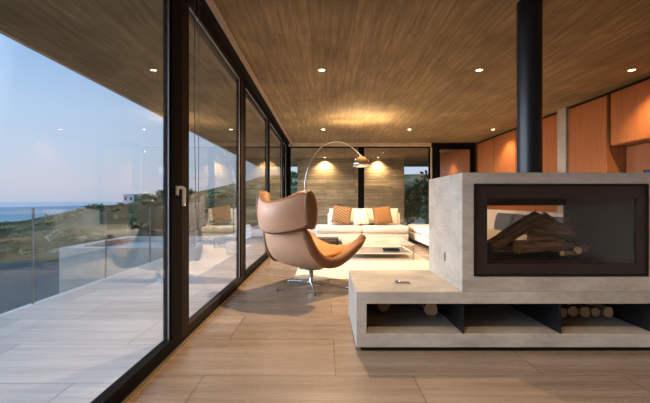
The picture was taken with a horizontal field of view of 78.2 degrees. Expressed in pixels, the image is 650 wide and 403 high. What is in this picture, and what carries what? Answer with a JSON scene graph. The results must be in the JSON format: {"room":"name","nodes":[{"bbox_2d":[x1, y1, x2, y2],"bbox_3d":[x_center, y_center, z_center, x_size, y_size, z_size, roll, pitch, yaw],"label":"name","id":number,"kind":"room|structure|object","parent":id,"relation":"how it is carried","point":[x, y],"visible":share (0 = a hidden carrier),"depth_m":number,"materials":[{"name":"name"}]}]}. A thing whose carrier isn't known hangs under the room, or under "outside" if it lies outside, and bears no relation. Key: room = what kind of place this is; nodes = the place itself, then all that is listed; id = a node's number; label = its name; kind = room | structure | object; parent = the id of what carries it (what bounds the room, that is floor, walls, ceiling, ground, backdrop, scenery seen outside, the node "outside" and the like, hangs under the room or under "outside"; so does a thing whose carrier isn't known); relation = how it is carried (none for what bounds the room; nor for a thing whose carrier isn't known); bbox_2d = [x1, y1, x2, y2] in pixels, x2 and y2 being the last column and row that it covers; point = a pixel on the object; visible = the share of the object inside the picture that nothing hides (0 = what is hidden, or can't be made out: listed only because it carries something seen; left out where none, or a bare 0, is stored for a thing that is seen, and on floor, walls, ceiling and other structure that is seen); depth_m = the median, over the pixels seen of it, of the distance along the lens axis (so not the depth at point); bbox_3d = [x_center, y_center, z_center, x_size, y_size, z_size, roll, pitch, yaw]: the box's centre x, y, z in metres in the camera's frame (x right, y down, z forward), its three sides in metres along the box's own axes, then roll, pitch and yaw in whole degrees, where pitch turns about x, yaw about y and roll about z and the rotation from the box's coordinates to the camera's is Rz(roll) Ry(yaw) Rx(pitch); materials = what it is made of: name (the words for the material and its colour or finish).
{"room":"living room","nodes":[
{"label":"living room","id":0,"kind":"room"},
{"bbox_2d":[0,225,264,402],"bbox_3d":[-2.010,1.127,8.200,1.780,0.247,21.600,0,0,0],"label":"deck","id":1,"kind":"object","parent":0,"point":[70,346],"visible":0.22,"depth_m":3.18,"materials":[{"name":"wood"}]},
{"bbox_2d":[32,205,150,303],"bbox_3d":[-2.860,0.526,4.395,0.018,0.953,8.822,0,0,0],"label":"glass balustrade","id":2,"kind":"object","parent":1,"relation":"on","point":[33,209],"visible":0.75,"depth_m":3.93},
{"bbox_2d":[0,0,649,166],"bbox_3d":[1.755,-1.720,7.700,9.490,0.280,21.000,0,0,0],"label":"ceiling","id":3,"kind":"structure","parent":0,"point":[393,67],"depth_m":4.48,"materials":[{"name":"brown wood"}]},
{"bbox_2d":[0,30,258,166],"bbox_3d":[-3.010,-1.724,7.700,0.040,0.312,21.000,0,0,0],"label":"trim","id":4,"kind":"structure","parent":3,"relation":"attached to","point":[1,32],"depth_m":4.90,"materials":[{"name":"brown wood"}]},
{"bbox_2d":[193,0,289,143],"bbox_3d":[-1.022,-1.565,4.050,0.195,0.029,13.300,0,0,0],"label":"trim","id":5,"kind":"structure","parent":3,"relation":"attached to","point":[204,8],"depth_m":4.19,"materials":[{"name":"brown metal"}]},
{"bbox_2d":[194,0,198,228],"bbox_3d":[-0.950,-0.669,2.960,0.004,1.762,0.104,0,0,0],"label":"chain","id":6,"kind":"object","parent":5,"relation":"hanging from","point":[194,0],"visible":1,"depth_m":3.01,"materials":[{"name":"black metal"}]},
{"bbox_2d":[205,0,292,142],"bbox_3d":[-0.893,-1.566,4.040,0.062,0.028,13.280,0,0,0],"label":"trim","id":7,"kind":"structure","parent":3,"relation":"attached to","point":[212,4],"depth_m":4.20,"materials":[{"name":"brown wood"}]},
{"bbox_2d":[293,143,430,146],"bbox_3d":[1.000,-1.530,10.810,3.720,0.100,0.100,0,0,0],"label":"trim","id":8,"kind":"structure","parent":3,"relation":"attached to","point":[294,144],"depth_m":10.76,"materials":[{"name":"brown wood"}]},
{"bbox_2d":[478,112,556,143],"bbox_3d":[4.360,-1.557,8.815,0.520,0.046,3.770,0,0,0],"label":"trim","id":9,"kind":"structure","parent":3,"relation":"attached to","point":[556,112],"depth_m":9.04,"materials":[{"name":"black metal"}]},
{"bbox_2d":[571,76,649,108],"bbox_3d":[4.360,-1.557,3.485,0.520,0.046,6.370,0,0,0],"label":"trim","id":10,"kind":"structure","parent":3,"relation":"attached to","point":[647,78],"depth_m":5.70,"materials":[{"name":"black metal"}]},
{"bbox_2d":[297,158,403,228],"bbox_3d":[0.935,-0.288,14.650,3.870,2.583,0.300,0,0,0],"label":"wall","id":11,"kind":"structure","parent":0,"point":[333,181],"depth_m":14.50,"materials":[{"name":"brown wood"}]},
{"bbox_2d":[307,223,424,235],"bbox_3d":[2.735,1.127,14.945,7.530,0.247,8.110,0,0,0],"label":"floor","id":12,"kind":"structure","parent":0,"point":[313,231],"depth_m":14.33,"materials":[{"name":"stone"}]},
{"bbox_2d":[404,185,422,224],"bbox_3d":[3.257,0.148,15.590,1.180,1.715,1.135,0,0,-21],"label":"leafy shrub","id":13,"kind":"object","parent":12,"relation":"on","point":[410,215],"visible":0.7,"depth_m":15.43,"materials":[{"name":"green plant"}]},
{"bbox_2d":[412,169,427,223],"bbox_3d":[4.486,-0.203,17.690,1.603,2.422,1.665,0,0,-25],"label":"leafy shrub","id":14,"kind":"object","parent":12,"relation":"on","point":[422,183],"visible":0.24,"depth_m":17.53,"materials":[{"name":"green plant"}]},
{"bbox_2d":[421,192,427,221],"bbox_3d":[4.357,0.303,16.156,1.137,1.407,1.210,0,0,38],"label":"leafy shrub","id":15,"kind":"object","parent":12,"relation":"on","point":[424,211],"visible":0.2,"depth_m":16.11,"materials":[{"name":"green plant"}]},
{"bbox_2d":[128,239,649,402],"bbox_3d":[1.835,1.125,4.085,5.730,0.250,13.370,0,0,0],"label":"floor","id":16,"kind":"structure","parent":0,"point":[265,344],"depth_m":2.41,"materials":[{"name":"wood"}]},
{"bbox_2d":[117,256,268,402],"bbox_3d":[-1.062,1.095,4.045,0.112,0.211,13.290,0,0,0],"label":"trim","id":17,"kind":"structure","parent":16,"relation":"attached to","point":[212,311],"depth_m":2.66,"materials":[{"name":"brown metal"}]},
{"bbox_2d":[90,0,185,402],"bbox_3d":[-1.017,-0.281,1.550,0.126,2.538,2.600,0,0,0],"label":"door frame","id":18,"kind":"structure","parent":17,"relation":"on","point":[174,193],"depth_m":2.67,"materials":[{"name":"brown metal"}]},
{"bbox_2d":[182,0,242,339],"bbox_3d":[-1.050,-0.281,3.921,0.060,2.538,2.139,0,0,0],"label":"window","id":19,"kind":"structure","parent":17,"relation":"on","point":[188,324],"depth_m":3.17,"materials":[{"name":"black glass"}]},
{"bbox_2d":[243,78,268,279],"bbox_3d":[-1.050,-0.281,6.146,0.060,2.538,2.309,0,0,0],"label":"window","id":20,"kind":"structure","parent":17,"relation":"on","point":[246,89],"depth_m":5.33,"materials":[{"name":"brown metal"}]},
{"bbox_2d":[269,117,282,200],"bbox_3d":[-1.050,-0.281,8.525,0.060,2.538,2.449,0,0,0],"label":"window","id":21,"kind":"structure","parent":17,"relation":"on","point":[277,139],"depth_m":8.63,"materials":[{"name":"brown metal"}]},
{"bbox_2d":[283,138,286,197],"bbox_3d":[-1.050,-0.281,10.226,0.060,2.538,0.949,0,0,0],"label":"window","id":22,"kind":"structure","parent":17,"relation":"on","point":[284,141],"depth_m":10.33,"materials":[{"name":"brown metal"}]},
{"bbox_2d":[121,257,269,402],"bbox_3d":[-0.994,0.996,4.045,0.023,0.008,13.290,0,0,0],"label":"trim","id":23,"kind":"structure","parent":16,"relation":"on","point":[130,396],"depth_m":2.70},
{"bbox_2d":[287,144,288,196],"bbox_3d":[-1.045,-0.290,10.780,0.110,2.580,0.160,0,0,0],"label":"trim","id":24,"kind":"structure","parent":16,"relation":"on","point":[287,144],"depth_m":10.70,"materials":[{"name":"brown metal"}]},
{"bbox_2d":[256,190,365,295],"bbox_3d":[-0.219,0.440,4.580,0.967,1.119,1.200,0,0,40],"label":"chair","id":25,"kind":"object","parent":16,"relation":"on","point":[284,223],"visible":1,"depth_m":4.18,"materials":[{"name":"beige leather"}]},
{"bbox_2d":[316,245,342,256],"bbox_3d":[-0.102,0.626,4.719,0.620,0.145,0.740,0,0,40],"label":"seat cushion","id":26,"kind":"object","parent":25,"relation":"on","point":[327,250],"depth_m":4.74,"materials":[{"name":"leather"}]},
{"bbox_2d":[288,147,360,208],"bbox_3d":[-0.005,-0.239,10.810,1.960,2.479,0.080,0,0,0],"label":"window","id":27,"kind":"structure","parent":16,"relation":"on","point":[289,148],"depth_m":10.77,"materials":[{"name":"brown metal"}]},
{"bbox_2d":[294,247,428,279],"bbox_3d":[0.660,0.994,7.110,2.120,0.012,3.980,0,0,0],"label":"rug","id":28,"kind":"object","parent":16,"relation":"on","point":[358,261],"visible":0.28,"depth_m":6.17,"materials":[{"name":"beige fabric"}]},
{"bbox_2d":[318,237,338,244],"bbox_3d":[0.030,0.889,8.750,0.520,0.198,0.400,0,0,0],"label":"side table","id":29,"kind":"object","parent":28,"relation":"on","point":[321,238],"visible":0.52,"depth_m":8.55,"materials":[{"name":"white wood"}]},
{"bbox_2d":[304,141,370,189],"bbox_3d":[0.191,-0.082,7.600,1.361,2.139,0.350,0,0,0],"label":"lamp","id":30,"kind":"object","parent":28,"relation":"on","point":[360,161],"visible":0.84,"depth_m":7.56,"materials":[{"name":"silver metal"}]},
{"bbox_2d":[341,238,413,258],"bbox_3d":[0.920,0.857,7.370,1.220,0.262,1.060,0,0,0],"label":"coffee table","id":31,"kind":"object","parent":28,"relation":"on","point":[371,245],"visible":0.78,"depth_m":7.08,"materials":[{"name":"stone"}]},
{"bbox_2d":[356,246,411,253],"bbox_3d":[0.920,0.893,7.370,1.160,0.020,1.000,0,0,0],"label":"shelf","id":32,"kind":"object","parent":31,"relation":"attached to","point":[364,249],"depth_m":7.21,"materials":[{"name":"stone"}]},
{"bbox_2d":[383,248,399,250],"bbox_3d":[1.200,0.867,7.250,0.280,0.030,0.200,0,0,0],"label":"book","id":33,"kind":"object","parent":31,"relation":"on","point":[384,249],"visible":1,"depth_m":7.15,"materials":[{"name":"black paper"}]},
{"bbox_2d":[316,208,408,239],"bbox_3d":[0.870,0.587,9.775,2.180,0.827,0.950,0,0,0],"label":"sofa","id":34,"kind":"object","parent":16,"relation":"on","point":[395,229],"visible":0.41,"depth_m":9.32,"materials":[{"name":"beige fabric"}]},
{"bbox_2d":[316,224,361,232],"bbox_3d":[0.325,0.659,9.750,1.090,0.158,0.900,0,0,0],"label":"seat cushion","id":35,"kind":"object","parent":34,"relation":"on","point":[320,228],"depth_m":9.31,"materials":[{"name":"beige fabric"}]},
{"bbox_2d":[331,205,351,224],"bbox_3d":[0.404,0.330,9.681,0.528,0.529,0.256,0,0,0],"label":"throw cushion","id":36,"kind":"object","parent":34,"relation":"on","point":[342,215],"visible":1,"depth_m":9.62,"materials":[{"name":"brown fabric"}]},
{"bbox_2d":[329,208,353,224],"bbox_3d":[0.420,0.382,9.995,0.620,0.420,0.200,0,-7,0],"label":"cushion","id":37,"kind":"object","parent":34,"relation":"on","point":[331,210],"depth_m":9.95,"materials":[{"name":"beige fabric"}]},
{"bbox_2d":[352,208,368,224],"bbox_3d":[0.866,0.365,9.675,0.410,0.458,0.245,0,0,0],"label":"throw cushion","id":38,"kind":"object","parent":34,"relation":"on","point":[360,216],"visible":1,"depth_m":9.62,"materials":[{"name":"beige fabric"}]},
{"bbox_2d":[352,209,374,224],"bbox_3d":[0.970,0.382,9.995,0.620,0.420,0.200,0,-7,0],"label":"cushion","id":39,"kind":"object","parent":34,"relation":"on","point":[370,212],"depth_m":9.92,"materials":[{"name":"beige fabric"}]},
{"bbox_2d":[372,206,392,224],"bbox_3d":[1.391,0.340,9.679,0.499,0.509,0.253,0,0,0],"label":"throw cushion","id":40,"kind":"object","parent":34,"relation":"on","point":[382,215],"visible":1,"depth_m":9.62,"materials":[{"name":"orange fabric"}]},
{"bbox_2d":[360,224,408,232],"bbox_3d":[1.416,0.659,9.750,1.088,0.158,0.900,0,0,0],"label":"seat cushion","id":41,"kind":"object","parent":34,"relation":"on","point":[364,228],"depth_m":9.31,"materials":[{"name":"beige fabric"}]},
{"bbox_2d":[374,208,397,224],"bbox_3d":[1.520,0.382,9.995,0.620,0.420,0.200,0,-7,0],"label":"cushion","id":42,"kind":"object","parent":34,"relation":"on","point":[394,212],"depth_m":9.93,"materials":[{"name":"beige fabric"}]},
{"bbox_2d":[361,147,429,238],"bbox_3d":[1.918,-0.239,10.810,1.884,2.479,0.080,0,0,0],"label":"window","id":43,"kind":"structure","parent":16,"relation":"on","point":[362,148],"depth_m":10.77,"materials":[{"name":"brown metal"}]},
{"bbox_2d":[430,147,431,178],"bbox_3d":[2.855,-0.230,10.752,0.040,2.460,0.025,0,0,0],"label":"trim","id":44,"kind":"structure","parent":16,"relation":"on","point":[430,147],"depth_m":10.74,"materials":[{"name":"brown wood"}]},
{"bbox_2d":[407,209,562,245],"bbox_3d":[3.005,0.590,8.090,1.830,0.820,4.420,0,0,0],"label":"sofa","id":45,"kind":"object","parent":16,"relation":"on","point":[497,220],"visible":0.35,"depth_m":8.13,"materials":[{"name":"beige fabric"}]},
{"bbox_2d":[407,224,428,234],"bbox_3d":[2.875,0.659,9.527,1.570,0.158,1.545,0,0,0],"label":"seat cushion","id":46,"kind":"object","parent":45,"relation":"on","point":[415,229],"depth_m":9.46,"materials":[{"name":"beige fabric"}]},
{"bbox_2d":[421,228,501,236],"bbox_3d":[2.875,0.659,8.027,1.570,0.158,1.445,0,0,0],"label":"seat cushion","id":47,"kind":"object","parent":45,"relation":"on","point":[424,231],"depth_m":8.24,"materials":[{"name":"beige fabric"}]},
{"bbox_2d":[494,213,515,229],"bbox_3d":[3.596,0.414,8.000,0.160,0.360,0.800,11,0,0],"label":"cushion","id":48,"kind":"object","parent":45,"relation":"on","point":[502,220],"depth_m":7.92,"materials":[{"name":"grey fabric"}]},
{"bbox_2d":[487,234,526,239],"bbox_3d":[2.875,0.659,6.590,1.570,0.158,1.420,0,0,0],"label":"seat cushion","id":49,"kind":"object","parent":45,"relation":"on","point":[524,236],"depth_m":6.63,"materials":[{"name":"beige fabric"}]},
{"bbox_2d":[513,214,525,222],"bbox_3d":[3.596,0.414,7.200,0.160,0.360,0.800,11,0,0],"label":"cushion","id":50,"kind":"object","parent":45,"relation":"on","point":[516,217],"depth_m":7.41,"materials":[{"name":"grey fabric"}]},
{"bbox_2d":[551,216,562,222],"bbox_3d":[3.596,0.414,6.400,0.160,0.360,0.800,11,0,0],"label":"cushion","id":51,"kind":"object","parent":45,"relation":"on","point":[559,218],"depth_m":6.12,"materials":[{"name":"grey fabric"}]},
{"bbox_2d":[477,138,493,208],"bbox_3d":[4.325,-0.265,10.140,0.550,2.530,1.028,0,0,0],"label":"tall cabinet","id":52,"kind":"object","parent":16,"relation":"on","point":[485,150],"visible":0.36,"depth_m":10.03,"materials":[{"name":"brown wood"}]},
{"bbox_2d":[349,270,649,349],"bbox_3d":[1.603,0.800,3.078,2.794,0.400,0.845,0,0,0],"label":"concrete bench","id":53,"kind":"object","parent":16,"relation":"on","point":[462,320],"visible":0.87,"depth_m":2.69,"materials":[{"name":"grey concrete"}]},
{"bbox_2d":[372,304,389,311],"bbox_3d":[0.438,0.822,3.301,0.131,0.126,0.293,0,0,-14],"label":"log","id":54,"kind":"object","parent":53,"relation":"on","point":[382,307],"visible":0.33,"depth_m":3.16,"materials":[{"name":"brown wood"}]},
{"bbox_2d":[394,279,410,283],"bbox_3d":[0.565,0.584,2.930,0.110,0.031,0.060,0,0,0],"label":"handle","id":55,"kind":"object","parent":53,"relation":"on","point":[395,281],"visible":1,"depth_m":2.92,"materials":[{"name":"metal"}]},
{"bbox_2d":[419,304,436,314],"bbox_3d":[0.824,0.820,3.245,0.129,0.122,0.397,0,0,7],"label":"log","id":56,"kind":"object","parent":53,"relation":"on","point":[430,309],"visible":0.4,"depth_m":3.05,"materials":[{"name":"brown wood"}]},
{"bbox_2d":[429,0,649,291],"bbox_3d":[1.597,-0.490,3.078,1.385,2.178,0.853,0,0,0],"label":"fireplace","id":57,"kind":"object","parent":53,"relation":"on","point":[610,212],"visible":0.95,"depth_m":2.67,"materials":[{"name":"concrete"}]},
{"bbox_2d":[487,240,523,250],"bbox_3d":[1.435,0.343,3.147,0.378,0.106,0.093,0,0,-3],"label":"log","id":58,"kind":"object","parent":57,"relation":"on","point":[509,246],"visible":0.21,"depth_m":3.12,"materials":[{"name":"brown wood"}]},
{"bbox_2d":[487,211,543,252],"bbox_3d":[1.446,0.231,3.066,0.488,0.338,0.147,0,0,-10],"label":"log","id":59,"kind":"object","parent":57,"relation":"on","point":[523,225],"visible":0.94,"depth_m":3.02,"materials":[{"name":"brown wood"}]},
{"bbox_2d":[513,237,565,253],"bbox_3d":[1.615,0.331,3.022,0.384,0.141,0.134,0,0,-12],"label":"log","id":60,"kind":"object","parent":57,"relation":"on","point":[519,247],"visible":0.8,"depth_m":2.98,"materials":[{"name":"brown wood"}]},
{"bbox_2d":[526,235,558,240],"bbox_3d":[1.620,0.272,2.975,0.251,0.060,0.051,0,0,-12],"label":"log","id":61,"kind":"object","parent":60,"relation":"on","point":[541,237],"visible":1,"depth_m":2.96,"materials":[{"name":"brown wood"}]},
{"bbox_2d":[525,222,577,238],"bbox_3d":[1.730,0.216,3.069,0.359,0.164,0.126,0,0,7],"label":"log","id":62,"kind":"object","parent":60,"relation":"on","point":[562,230],"visible":0.81,"depth_m":3.03,"materials":[{"name":"brown wood"}]},
{"bbox_2d":[553,240,576,251],"bbox_3d":[1.815,0.341,3.176,0.318,0.126,0.110,0,0,-2],"label":"log","id":63,"kind":"object","parent":57,"relation":"on","point":[570,245],"visible":0.27,"depth_m":3.13,"materials":[{"name":"brown wood"}]},
{"bbox_2d":[542,212,573,240],"bbox_3d":[1.815,0.197,3.127,0.287,0.240,0.083,0,0,7],"label":"log","id":64,"kind":"object","parent":63,"relation":"on","point":[547,218],"visible":0.25,"depth_m":3.11,"materials":[{"name":"brown wood"}]},
{"bbox_2d":[560,251,576,255],"bbox_3d":[1.790,0.382,2.944,0.174,0.063,0.052,0,0,-33],"label":"log","id":65,"kind":"object","parent":57,"relation":"on","point":[562,253],"visible":0.97,"depth_m":2.91,"materials":[{"name":"brown wood"}]},
{"bbox_2d":[574,245,590,253],"bbox_3d":[1.954,0.363,3.036,0.203,0.082,0.082,0,0,-41],"label":"log","id":66,"kind":"object","parent":57,"relation":"on","point":[583,248],"visible":0.98,"depth_m":2.99,"materials":[{"name":"brown wood"}]},
{"bbox_2d":[561,307,566,317],"bbox_3d":[1.800,0.839,3.230,0.076,0.078,0.424,0,0,0],"label":"log","id":67,"kind":"object","parent":53,"relation":"on","point":[563,310],"visible":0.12,"depth_m":3.02,"materials":[{"name":"brown wood"}]},
{"bbox_2d":[561,304,578,316],"bbox_3d":[1.885,0.836,3.240,0.089,0.080,0.404,0,0,0],"label":"log","id":68,"kind":"object","parent":53,"relation":"on","point":[572,311],"visible":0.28,"depth_m":3.04,"materials":[{"name":"brown wood"}]},
{"bbox_2d":[570,304,589,317],"bbox_3d":[1.969,0.833,3.230,0.088,0.088,0.424,0,0,0],"label":"log","id":69,"kind":"object","parent":53,"relation":"on","point":[584,311],"visible":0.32,"depth_m":3.02,"materials":[{"name":"brown wood"}]},
{"bbox_2d":[580,304,599,316],"bbox_3d":[2.052,0.839,3.240,0.080,0.073,0.404,0,0,0],"label":"log","id":70,"kind":"object","parent":53,"relation":"on","point":[594,311],"visible":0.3,"depth_m":3.04,"materials":[{"name":"brown wood"}]},
{"bbox_2d":[592,304,612,316],"bbox_3d":[2.138,0.835,3.230,0.084,0.083,0.424,0,0,0],"label":"log","id":71,"kind":"object","parent":53,"relation":"on","point":[604,310],"visible":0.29,"depth_m":3.02,"materials":[{"name":"brown wood"}]},
{"bbox_2d":[494,130,515,209],"bbox_3d":[4.325,-0.265,9.060,0.550,2.530,1.108,0,0,0],"label":"tall cabinet","id":72,"kind":"object","parent":16,"relation":"on","point":[505,144],"visible":0.28,"depth_m":8.98,"materials":[{"name":"brown wood"}]},
{"bbox_2d":[516,114,556,211],"bbox_3d":[4.325,-0.265,7.720,0.550,2.530,1.548,0,0,0],"label":"tall cabinet","id":73,"kind":"object","parent":16,"relation":"on","point":[550,123],"visible":0.11,"depth_m":7.22,"materials":[{"name":"brown wood"}]},
{"bbox_2d":[569,95,627,172],"bbox_3d":[4.325,-0.265,6.200,0.550,2.530,0.908,0,0,0],"label":"tall cabinet","id":74,"kind":"object","parent":16,"relation":"on","point":[591,150],"visible":0.39,"depth_m":6.03,"materials":[{"name":"brown wood"}]},
{"bbox_3d":[4.325,0.550,4.490,0.550,0.900,2.368,0,0,0],"label":"cabinet","id":75,"kind":"object","parent":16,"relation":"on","visible":0},
{"bbox_2d":[626,143,649,172],"bbox_3d":[4.310,-0.350,4.500,0.025,0.860,2.405,0,0,0],"label":"panel","id":76,"kind":"object","parent":75,"relation":"attached to","point":[637,156],"visible":0.4,"depth_m":5.48,"materials":[{"name":"brown wood"}]},
{"bbox_2d":[440,144,476,176],"bbox_3d":[4.125,-0.288,12.850,0.150,2.583,3.900,0,0,0],"label":"wall","id":77,"kind":"structure","parent":0,"point":[458,161],"depth_m":12.32,"materials":[{"name":"orange wood"}]},
{"bbox_2d":[431,143,474,178],"bbox_3d":[3.453,-0.289,10.810,1.184,2.578,0.080,0,0,0],"label":"door","id":78,"kind":"structure","parent":77,"relation":"in","point":[436,147],"depth_m":10.77,"materials":[{"name":"brown metal"}]},
{"label":"outside","id":79,"kind":"structure","parent":0,"visible":0},
{"bbox_2d":[0,202,119,221],"bbox_3d":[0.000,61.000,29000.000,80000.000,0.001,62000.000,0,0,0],"label":"sea","id":80,"kind":"structure","parent":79,"point":[9,211],"depth_m":3485.80,"materials":[{"name":"blue liquid"}]},
{"bbox_3d":[4.710,-0.240,6.100,0.180,2.680,17.400,0,0,0],"label":"wall","id":81,"kind":"structure","parent":0,"visible":0},
{"bbox_2d":[557,107,570,212],"bbox_3d":[4.320,-0.290,6.800,0.600,2.580,0.240,0,0,0],"label":"trim","id":82,"kind":"structure","parent":81,"relation":"attached to","point":[562,114],"depth_m":6.77,"materials":[{"name":"concrete"}]},
{"bbox_2d":[611,79,649,145],"bbox_3d":[4.325,-1.160,4.490,0.550,0.740,2.368,0,0,0],"label":"upper cabinet","id":83,"kind":"object","parent":81,"relation":"attached to","point":[630,106],"visible":0.97,"depth_m":5.30,"materials":[{"name":"brown wood"}]},
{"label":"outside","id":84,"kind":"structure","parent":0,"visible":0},
{"bbox_2d":[0,174,427,261],"bbox_3d":[-50.000,44.665,140.000,560.000,109.127,340.000,0,0,0],"label":"hillside","id":85,"kind":"structure","parent":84,"point":[90,220],"depth_m":73.99,"materials":[{"name":"green plant"}]},
{"bbox_2d":[0,221,15,225],"bbox_3d":[-109.899,7.840,137.965,6.056,2.389,5.997,0,0,2],"label":"bush","id":86,"kind":"object","parent":85,"relation":"on","point":[6,223],"visible":0.89,"depth_m":137.22,"materials":[{"name":"green plant"}]},
{"bbox_2d":[0,225,16,229],"bbox_3d":[-90.985,7.610,115.004,4.516,1.782,4.472,0,0,11],"label":"bush","id":87,"kind":"object","parent":85,"relation":"on","point":[8,226],"visible":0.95,"depth_m":114.43,"materials":[{"name":"green plant"}]},
{"bbox_2d":[0,239,20,244],"bbox_3d":[-50.652,6.588,64.243,3.369,1.329,3.336,0,0,-20],"label":"bush","id":88,"kind":"object","parent":85,"relation":"on","point":[10,241],"visible":0.98,"depth_m":63.66,"materials":[{"name":"green plant"}]},
{"bbox_2d":[8,231,31,237],"bbox_3d":[-60.520,6.865,79.700,4.748,1.873,4.702,0,0,-3],"label":"bush","id":89,"kind":"object","parent":85,"relation":"on","point":[19,234],"visible":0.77,"depth_m":79.03,"materials":[{"name":"green plant"}]},
{"bbox_2d":[18,247,45,255],"bbox_3d":[-34.463,6.038,46.984,3.293,1.312,3.326,0,0,3],"label":"bush","id":90,"kind":"object","parent":85,"relation":"on","point":[25,251],"visible":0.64,"depth_m":46.52,"materials":[{"name":"green plant"}]},
{"bbox_2d":[43,214,64,220],"bbox_3d":[-85.415,5.117,126.729,6.451,2.545,6.388,0,0,-11],"label":"bush","id":91,"kind":"object","parent":85,"relation":"on","point":[47,217],"visible":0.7,"depth_m":125.52,"materials":[{"name":"green plant"}]},
{"bbox_2d":[45,220,64,226],"bbox_3d":[-66.453,5.357,98.780,4.708,1.857,4.662,0,0,-3],"label":"bush","id":92,"kind":"object","parent":85,"relation":"on","point":[55,222],"visible":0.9,"depth_m":97.95,"materials":[{"name":"green plant"}]},
{"bbox_2d":[43,231,69,239],"bbox_3d":[-43.400,5.590,65.187,3.850,1.723,4.301,0,0,22],"label":"bush","id":93,"kind":"object","parent":85,"relation":"on","point":[55,234],"visible":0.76,"depth_m":64.61,"materials":[{"name":"green plant"}]},
{"bbox_2d":[50,217,69,220],"bbox_3d":[-69.516,4.853,104.957,4.909,1.966,4.395,0,0,-41],"label":"bush","id":94,"kind":"object","parent":85,"relation":"on","point":[57,218],"visible":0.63,"depth_m":104.21,"materials":[{"name":"green plant"}]},
{"bbox_2d":[49,235,74,244],"bbox_3d":[-36.870,5.497,55.895,3.721,1.482,3.758,0,0,-2],"label":"bush","id":95,"kind":"object","parent":85,"relation":"on","point":[64,239],"visible":0.95,"depth_m":55.55,"materials":[{"name":"green plant"}]},
{"bbox_2d":[72,230,109,241],"bbox_3d":[-28.814,4.359,49.395,4.064,1.603,4.024,0,0,32],"label":"bush","id":96,"kind":"object","parent":85,"relation":"on","point":[85,236],"visible":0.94,"depth_m":48.80,"materials":[{"name":"green plant"}]},
{"bbox_2d":[82,203,102,209],"bbox_3d":[-75.129,1.785,130.253,6.608,2.607,6.543,0,0,15],"label":"bush","id":97,"kind":"object","parent":85,"relation":"on","point":[89,206],"visible":0.48,"depth_m":129.03,"materials":[{"name":"green plant"}]},
{"bbox_2d":[94,204,110,210],"bbox_3d":[-59.567,1.660,106.514,4.622,1.842,4.668,0,0,-3],"label":"bush","id":98,"kind":"object","parent":85,"relation":"on","point":[102,207],"visible":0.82,"depth_m":106.17,"materials":[{"name":"green plant"}]},
{"bbox_2d":[107,207,123,211],"bbox_3d":[-53.966,2.228,102.567,4.672,1.862,4.719,0,0,-28],"label":"bush","id":99,"kind":"object","parent":85,"relation":"on","point":[115,208],"visible":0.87,"depth_m":101.69,"materials":[{"name":"green plant"}]},
{"bbox_2d":[122,194,139,203],"bbox_3d":[-57.230,-0.539,118.000,3.500,3.200,3.300,0,0,0],"label":"house","id":100,"kind":"structure","parent":85,"relation":"on","point":[127,198],"depth_m":116.49,"materials":[{"name":"white concrete"}]},
{"bbox_2d":[118,220,151,231],"bbox_3d":[-25.080,3.333,52.905,4.430,1.748,4.387,0,0,-40],"label":"bush","id":101,"kind":"object","parent":85,"relation":"on","point":[128,224],"visible":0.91,"depth_m":52.40,"materials":[{"name":"green plant"}]},
{"bbox_2d":[59,236,223,292],"bbox_3d":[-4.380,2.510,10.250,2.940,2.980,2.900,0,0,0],"label":"swimming pool","id":102,"kind":"object","parent":85,"relation":"on","point":[80,264],"visible":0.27,"depth_m":8.80,"materials":[{"name":"liquid"}]},
{"bbox_2d":[138,199,158,205],"bbox_3d":[-45.343,0.298,102.698,5.487,2.186,5.542,0,0,22],"label":"bush","id":103,"kind":"object","parent":85,"relation":"on","point":[151,202],"visible":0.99,"depth_m":101.51,"materials":[{"name":"green plant"}]},
{"bbox_2d":[139,193,160,199],"bbox_3d":[-48.407,-1.212,109.790,6.033,2.380,5.974,0,0,2],"label":"bush","id":104,"kind":"object","parent":85,"relation":"on","point":[146,196],"visible":0.94,"depth_m":109.14,"materials":[{"name":"green plant"}]},
{"bbox_2d":[190,207,208,212],"bbox_3d":[-22.690,1.684,72.733,3.506,1.383,3.472,0,0,-7],"label":"bush","id":105,"kind":"object","parent":85,"relation":"on","point":[194,209],"visible":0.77,"depth_m":72.12,"materials":[{"name":"green plant"}]},
{"bbox_2d":[197,213,215,218],"bbox_3d":[-18.588,2.348,62.685,3.064,1.220,3.094,0,0,-33],"label":"bush","id":106,"kind":"object","parent":85,"relation":"on","point":[202,215],"visible":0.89,"depth_m":62.43,"materials":[{"name":"green plant"}]},
{"bbox_2d":[208,217,224,220],"bbox_3d":[-15.633,2.687,57.493,2.618,1.043,2.644,0,0,-12],"label":"bush","id":107,"kind":"object","parent":85,"relation":"on","point":[214,218],"visible":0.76,"depth_m":57.31,"materials":[{"name":"green plant"}]},
{"bbox_2d":[206,191,231,198],"bbox_3d":[-23.439,-1.273,88.312,5.641,2.247,5.697,0,0,-26],"label":"bush","id":108,"kind":"object","parent":85,"relation":"on","point":[218,195],"visible":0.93,"depth_m":87.05,"materials":[{"name":"green plant"}]},
{"bbox_2d":[246,191,259,199],"bbox_3d":[-14.123,-1.033,80.120,5.328,2.102,5.275,0,0,-21],"label":"bush","id":109,"kind":"object","parent":85,"relation":"on","point":[249,196],"visible":0.67,"depth_m":79.01,"materials":[{"name":"green plant"}]},
{"bbox_2d":[254,183,270,188],"bbox_3d":[-15.110,-3.457,97.022,5.107,2.046,4.572,0,0,21],"label":"bush","id":110,"kind":"object","parent":85,"relation":"on","point":[260,186],"visible":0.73,"depth_m":96.03,"materials":[{"name":"green plant"}]},
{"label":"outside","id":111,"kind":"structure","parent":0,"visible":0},
{"bbox_2d":[0,262,58,313],"bbox_3d":[-19.950,5.975,16.500,28.100,4.050,19.000,0,0,0],"label":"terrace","id":112,"kind":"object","parent":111,"point":[15,277],"visible":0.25,"depth_m":19.50,"materials":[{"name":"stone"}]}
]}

